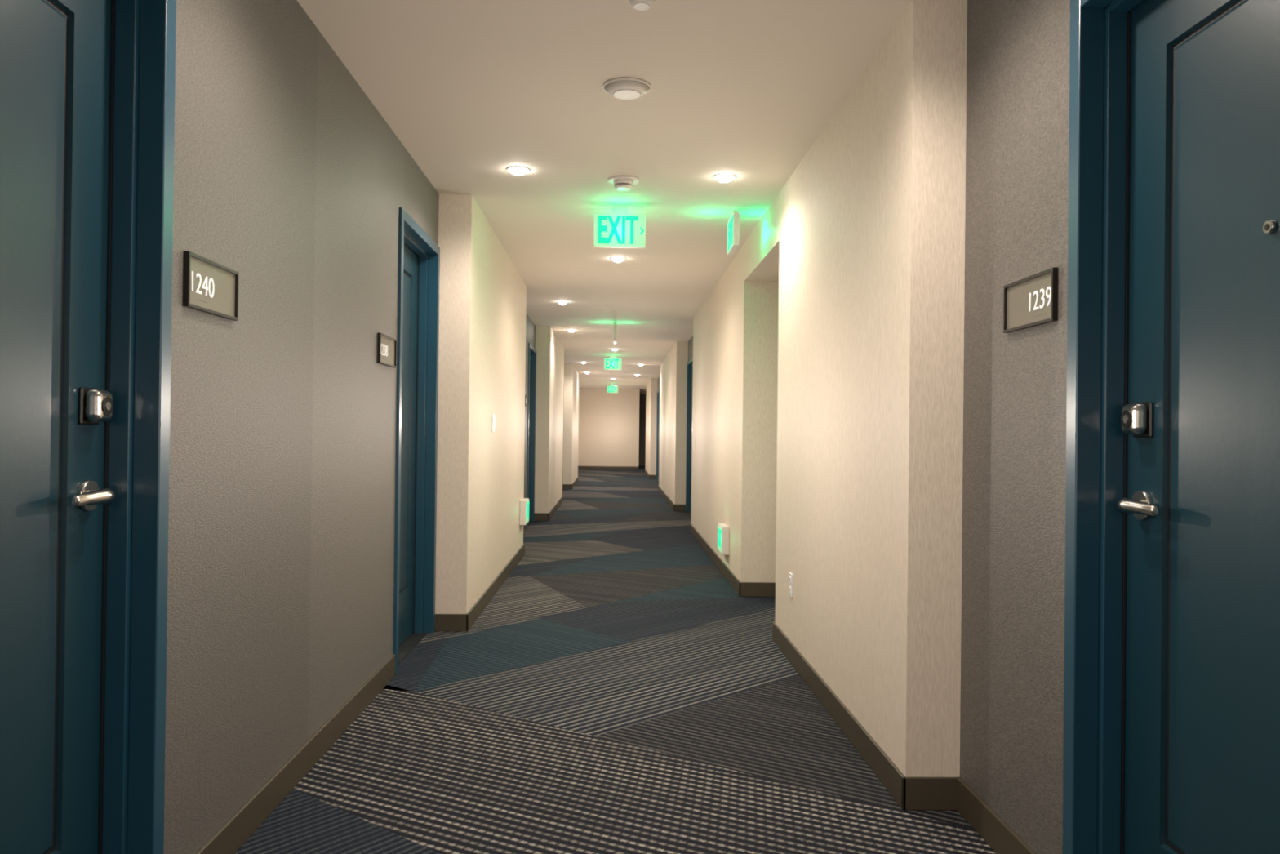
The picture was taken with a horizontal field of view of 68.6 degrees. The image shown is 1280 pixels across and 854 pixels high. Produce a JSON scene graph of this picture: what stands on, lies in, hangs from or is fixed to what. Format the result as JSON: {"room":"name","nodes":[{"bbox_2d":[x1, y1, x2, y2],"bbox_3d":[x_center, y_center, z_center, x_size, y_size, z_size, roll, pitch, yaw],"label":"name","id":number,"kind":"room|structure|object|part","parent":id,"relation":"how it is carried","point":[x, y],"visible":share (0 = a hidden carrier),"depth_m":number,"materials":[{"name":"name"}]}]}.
{"room":"apartment building corridor","nodes":[
{"label":"apartment building corridor","id":0,"kind":"room"},
{"bbox_2d":[163,0,578,853],"bbox_3d":[-1.482,-0.048,11.964,0.638,2.500,34.000,1,0,-2],"label":"wall","id":1,"kind":"structure","parent":0,"point":[288,178],"depth_m":3.04,"materials":[{"name":"grey paint"}]},
{"bbox_2d":[0,0,111,853],"bbox_3d":[-1.181,0.069,1.623,0.044,2.124,0.894,1,0,-2],"label":"leaf","id":2,"kind":"object","parent":1,"relation":"attached to","point":[55,55],"visible":1,"depth_m":1.87,"materials":[{"name":"blue paint"}]},
{"bbox_2d":[71,479,115,511],"bbox_3d":[-1.141,0.145,1.941,0.057,0.068,0.158,1,0,-2],"label":"door handle","id":3,"kind":"object","parent":2,"relation":"attached to","point":[89,495],"depth_m":1.96,"materials":[{"name":"silver metal"}]},
{"bbox_2d":[78,386,113,424],"bbox_3d":[-1.147,-0.044,1.987,0.044,0.078,0.072,1,0,-2],"label":"deadbolt","id":4,"kind":"object","parent":2,"relation":"attached to","point":[95,405],"visible":1,"depth_m":1.96,"materials":[{"name":"silver metal"}]},
{"bbox_2d":[98,0,176,853],"bbox_3d":[-1.132,0.048,1.625,0.164,2.190,1.000,1,0,-2],"label":"frame","id":5,"kind":"object","parent":1,"relation":"attached to","point":[139,358],"visible":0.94,"depth_m":2.07,"materials":[{"name":"blue paint"}]},
{"bbox_2d":[182,250,239,320],"bbox_3d":[-1.073,-0.348,2.356,0.014,0.130,0.294,1,0,-2],"label":"number sign","id":6,"kind":"object","parent":1,"relation":"attached to","point":[209,286],"visible":1,"depth_m":2.34,"materials":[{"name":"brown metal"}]},
{"bbox_3d":[-1.076,-0.349,2.356,0.008,0.114,0.278,1,0,-2],"label":"panel","id":7,"kind":"part","parent":6,"relation":"part of","materials":[{"name":"brown plastic"}]},
{"bbox_2d":[195,476,577,853],"bbox_3d":[-1.321,1.154,11.961,0.312,0.100,34.000,1,0,-2],"label":"baseboard","id":8,"kind":"structure","parent":1,"relation":"attached to","point":[237,829],"depth_m":3.26,"materials":[{"name":"brown plastic"}]},
{"bbox_2d":[377,333,396,368],"bbox_3d":[-1.123,-0.338,4.172,0.014,0.130,0.300,1,0,-2],"label":"number sign","id":9,"kind":"object","parent":1,"relation":"attached to","point":[386,345],"visible":1,"depth_m":4.16,"materials":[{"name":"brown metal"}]},
{"bbox_3d":[-1.126,-0.338,4.172,0.008,0.114,0.284,1,0,-2],"label":"panel","id":10,"kind":"part","parent":9,"relation":"part of","materials":[{"name":"brown plastic"}]},
{"bbox_2d":[398,243,418,646],"bbox_3d":[-1.272,0.087,4.869,0.044,2.124,0.859,1,0,-2],"label":"leaf","id":11,"kind":"object","parent":1,"relation":"attached to","point":[411,260],"visible":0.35,"depth_m":5.12,"materials":[{"name":"blue paint"}]},
{"bbox_2d":[392,207,439,675],"bbox_3d":[-1.223,0.067,4.870,0.164,2.190,0.965,1,0,-2],"label":"frame","id":12,"kind":"object","parent":1,"relation":"attached to","point":[411,233],"visible":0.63,"depth_m":5.29,"materials":[{"name":"blue paint"}]},
{"bbox_2d":[492,414,494,431],"bbox_3d":[-1.003,-0.026,6.425,0.012,0.120,0.074,1,0,-2],"label":"light switch","id":13,"kind":"object","parent":1,"relation":"attached to","point":[493,415],"visible":1,"depth_m":6.41,"materials":[{"name":"white plastic"}]},
{"bbox_2d":[520,497,528,524],"bbox_3d":[-1.046,0.766,8.520,0.060,0.220,0.300,1,0,-2],"label":"exit sign","id":14,"kind":"object","parent":1,"relation":"attached to","point":[524,503],"visible":1,"depth_m":8.37,"materials":[{"name":"white plastic"}]},
{"bbox_3d":[-1.020,0.767,8.521,0.003,0.190,0.270,1,0,-2],"label":"panel","id":15,"kind":"part","parent":14,"relation":"part of","materials":[{"name":"green plastic"}]},
{"bbox_2d":[524,395,528,406],"bbox_3d":[-1.309,-0.300,10.830,0.014,0.130,0.280,1,0,-2],"label":"number sign","id":16,"kind":"object","parent":1,"relation":"attached to","point":[526,396],"visible":0.97,"depth_m":10.79,"materials":[{"name":"brown metal"}]},
{"bbox_2d":[526,342,536,524],"bbox_3d":[-1.409,0.105,11.540,0.164,2.190,0.990,1,0,-2],"label":"frame","id":17,"kind":"object","parent":1,"relation":"attached to","point":[531,460],"visible":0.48,"depth_m":11.98,"materials":[{"name":"blue paint"}]},
{"bbox_2d":[562,387,564,478],"bbox_3d":[-1.595,0.144,18.212,0.164,2.190,1.000,1,0,-2],"label":"frame","id":18,"kind":"object","parent":1,"relation":"attached to","point":[563,388],"visible":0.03,"depth_m":18.67,"materials":[{"name":"blue paint"}]},
{"bbox_2d":[297,0,911,394],"bbox_3d":[0.526,-1.321,14.053,5.000,0.120,38.350,1,0,-2],"label":"ceiling","id":19,"kind":"structure","parent":0,"point":[473,91],"depth_m":4.03,"materials":[{"name":"beige paint"}]},
{"bbox_2d":[506,165,530,175],"bbox_3d":[-0.629,-1.317,4.852,0.124,0.029,0.124,1,0,-2],"label":"recessed light","id":20,"kind":"object","parent":19,"relation":"in","point":[515,170],"visible":1,"depth_m":4.82,"materials":[{"name":"white plastic"}]},
{"bbox_2d":[556,301,568,304],"bbox_3d":[-0.806,-1.289,9.769,0.124,0.029,0.124,1,0,-2],"label":"recessed light","id":21,"kind":"object","parent":19,"relation":"in","point":[559,302],"visible":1,"depth_m":9.74,"materials":[{"name":"white plastic"}]},
{"bbox_2d":[606,382,617,392],"bbox_3d":[-0.754,-1.070,25.796,0.310,0.270,0.035,1,0,-2],"label":"exit sign","id":22,"kind":"object","parent":19,"relation":"hanging from","point":[612,388],"visible":1,"depth_m":25.78,"materials":[{"name":"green plastic"}]},
{"bbox_3d":[-0.755,-1.033,25.795,0.290,0.176,0.027,1,0,-2],"label":"panel","id":23,"kind":"part","parent":22,"relation":"part of","materials":[{"name":"green"}]},
{"bbox_2d":[604,355,622,369],"bbox_3d":[-0.472,-1.129,16.400,0.310,0.260,0.035,1,0,-2],"label":"exit sign","id":24,"kind":"object","parent":19,"relation":"hanging from","point":[611,363],"visible":1,"depth_m":16.39,"materials":[{"name":"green plastic"}]},
{"bbox_3d":[-0.473,-1.097,16.400,0.290,0.176,0.027,1,0,-2],"label":"panel","id":25,"kind":"part","parent":24,"relation":"part of","materials":[{"name":"green"}]},
{"bbox_2d":[613,321,616,343],"bbox_3d":[-0.307,-1.161,11.553,0.035,0.250,0.310,1,0,-2],"label":"exit sign","id":26,"kind":"object","parent":19,"relation":"hanging from","point":[615,322],"visible":1,"depth_m":11.40,"materials":[{"name":"white plastic"}]},
{"bbox_2d":[609,257,625,262],"bbox_3d":[-0.172,-1.296,7.306,0.124,0.029,0.124,1,0,-2],"label":"recessed light","id":27,"kind":"object","parent":19,"relation":"in","point":[614,259],"visible":1,"depth_m":7.28,"materials":[{"name":"white plastic"}]},
{"bbox_2d":[593,205,645,248],"bbox_3d":[-0.122,-1.198,5.626,0.310,0.245,0.035,1,0,-2],"label":"exit sign","id":28,"kind":"object","parent":19,"relation":"hanging from","point":[619,228],"visible":1,"depth_m":5.61,"materials":[{"name":"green plastic"}]},
{"bbox_3d":[-0.122,-1.173,5.626,0.290,0.176,0.027,1,0,-2],"label":"panel","id":29,"kind":"part","parent":28,"relation":"part of","materials":[{"name":"green plastic"}]},
{"bbox_2d":[607,175,639,191],"bbox_3d":[-0.089,-1.298,5.027,0.170,0.050,0.170,1,0,-2],"label":"smoke detector","id":30,"kind":"object","parent":19,"relation":"attached to","point":[622,183],"visible":1,"depth_m":4.99,"materials":[{"name":"white plastic"}]},
{"bbox_2d":[603,77,650,99],"bbox_3d":[-0.051,-1.314,3.668,0.186,0.035,0.186,1,0,-2],"label":"smoke detector","id":31,"kind":"object","parent":19,"relation":"attached to","point":[623,88],"depth_m":3.62,"materials":[{"name":"white plastic"}]},
{"bbox_2d":[627,0,656,10],"bbox_3d":[0.005,-1.318,2.909,0.090,0.035,0.090,1,0,-2],"label":"cover plate","id":32,"kind":"object","parent":19,"relation":"attached to","point":[639,5],"visible":1,"depth_m":2.90,"materials":[{"name":"white plastic"}]},
{"bbox_2d":[712,173,736,182],"bbox_3d":[0.446,-1.303,4.942,0.124,0.029,0.124,1,0,-2],"label":"recessed light","id":33,"kind":"object","parent":19,"relation":"in","point":[725,177],"visible":1,"depth_m":4.91,"materials":[{"name":"white plastic"}]},
{"bbox_2d":[727,210,739,254],"bbox_3d":[0.570,-1.196,5.745,0.035,0.230,0.310,1,0,-2],"label":"exit sign","id":34,"kind":"object","parent":19,"relation":"hanging from","point":[733,224],"visible":1,"depth_m":5.65,"materials":[{"name":"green plastic"}]},
{"bbox_3d":[0.570,-1.179,5.745,0.027,0.176,0.290,1,0,-2],"label":"panel","id":35,"kind":"part","parent":34,"relation":"part of","materials":[{"name":"green plastic"}]},
{"bbox_2d":[577,387,639,466],"bbox_3d":[-1.219,0.060,29.052,2.380,2.500,0.150,1,0,-2],"label":"wall","id":36,"kind":"structure","parent":0,"point":[608,432],"depth_m":28.98,"materials":[{"name":"beige paint"}]},
{"bbox_2d":[577,466,638,469],"bbox_3d":[-0.996,1.262,28.971,1.910,0.100,0.012,1,0,-2],"label":"baseboard","id":37,"kind":"structure","parent":36,"relation":"attached to","point":[579,467],"depth_m":28.97,"materials":[{"name":"brown plastic"}]},
{"bbox_2d":[234,465,996,853],"bbox_3d":[0.420,1.254,16.737,5.000,0.001,43.652,1,0,-2],"label":"floor","id":38,"kind":"structure","parent":0,"point":[615,693],"depth_m":3.54,"materials":[{"name":"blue carpet"}]},
{"bbox_2d":[638,394,646,465],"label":"door","id":39,"kind":"structure","parent":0,"point":[642,460],"depth_m":33.02,"materials":[{"name":"wood"}]},
{"bbox_2d":[644,0,1109,853],"bbox_3d":[1.427,-0.019,10.944,1.640,2.500,31.800,1,0,-2],"label":"wall","id":40,"kind":"structure","parent":0,"point":[868,429],"depth_m":2.90,"materials":[{"name":"beige paint"}]},
{"bbox_2d":[656,389,659,479],"bbox_3d":[0.508,0.198,22.872,0.164,2.190,1.000,1,0,-2],"label":"frame","id":41,"kind":"object","parent":40,"relation":"attached to","point":[658,391],"visible":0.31,"depth_m":23.32,"materials":[{"name":"blue paint"}]},
{"bbox_2d":[685,356,693,517],"bbox_3d":[0.776,0.142,13.276,0.164,2.190,1.000,1,0,-2],"label":"frame","id":42,"kind":"object","parent":40,"relation":"attached to","point":[690,363],"visible":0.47,"depth_m":13.72,"materials":[{"name":"blue paint"}]},
{"bbox_2d":[717,523,728,555],"bbox_3d":[0.661,0.891,7.476,0.060,0.220,0.300,1,0,-2],"label":"exit sign","id":43,"kind":"object","parent":40,"relation":"attached to","point":[722,529],"visible":1,"depth_m":7.33,"materials":[{"name":"white plastic"}]},
{"bbox_3d":[0.635,0.890,7.476,0.003,0.190,0.270,1,0,-2],"label":"panel","id":44,"kind":"part","parent":43,"relation":"part of","materials":[{"name":"green plastic"}]},
{"bbox_2d":[788,572,792,597],"bbox_3d":[0.763,0.800,4.759,0.010,0.120,0.074,1,0,-2],"label":"wall outlet","id":45,"kind":"object","parent":40,"relation":"attached to","point":[790,582],"visible":1,"depth_m":4.74,"materials":[{"name":"white plastic"}]},
{"bbox_2d":[644,469,1036,853],"bbox_3d":[1.331,1.180,10.935,1.502,0.100,31.800,1,0,-2],"label":"baseboard","id":46,"kind":"structure","parent":40,"relation":"attached to","point":[910,793],"depth_m":3.01,"materials":[{"name":"brown plastic"}]},
{"bbox_2d":[1003,267,1057,333],"bbox_3d":[1.008,-0.323,2.432,0.014,0.130,0.290,1,0,-2],"label":"number sign","id":47,"kind":"object","parent":40,"relation":"attached to","point":[1030,301],"visible":1,"depth_m":2.42,"materials":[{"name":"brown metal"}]},
{"bbox_2d":[1062,0,1142,853],"bbox_3d":[1.098,0.076,1.714,0.164,2.190,1.000,1,0,-2],"label":"frame","id":48,"kind":"object","parent":40,"relation":"attached to","point":[1099,132],"visible":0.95,"depth_m":2.16,"materials":[{"name":"blue paint"}]},
{"bbox_2d":[1123,0,1279,853],"bbox_3d":[1.147,0.097,1.715,0.044,2.124,0.894,1,0,-2],"label":"leaf","id":49,"kind":"object","parent":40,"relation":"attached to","point":[1202,726],"visible":0.94,"depth_m":1.87,"materials":[{"name":"blue paint"}]},
{"bbox_2d":[1120,401,1153,437],"bbox_3d":[1.094,-0.016,2.076,0.044,0.078,0.072,1,0,-2],"label":"deadbolt","id":50,"kind":"object","parent":49,"relation":"attached to","point":[1136,418],"visible":1,"depth_m":2.05,"materials":[{"name":"silver metal"}]},
{"bbox_2d":[1116,489,1158,520],"bbox_3d":[1.087,0.172,2.030,0.057,0.068,0.158,1,0,-2],"label":"door handle","id":51,"kind":"object","parent":49,"relation":"attached to","point":[1140,505],"depth_m":2.04,"materials":[{"name":"silver metal"}]},
{"bbox_2d":[1262,219,1277,234],"bbox_3d":[1.131,-0.359,1.687,0.011,0.026,0.026,1,0,-2],"label":"peephole","id":52,"kind":"object","parent":49,"relation":"attached to","point":[1269,227],"visible":1,"depth_m":1.68,"materials":[{"name":"silver metal"}]}
]}

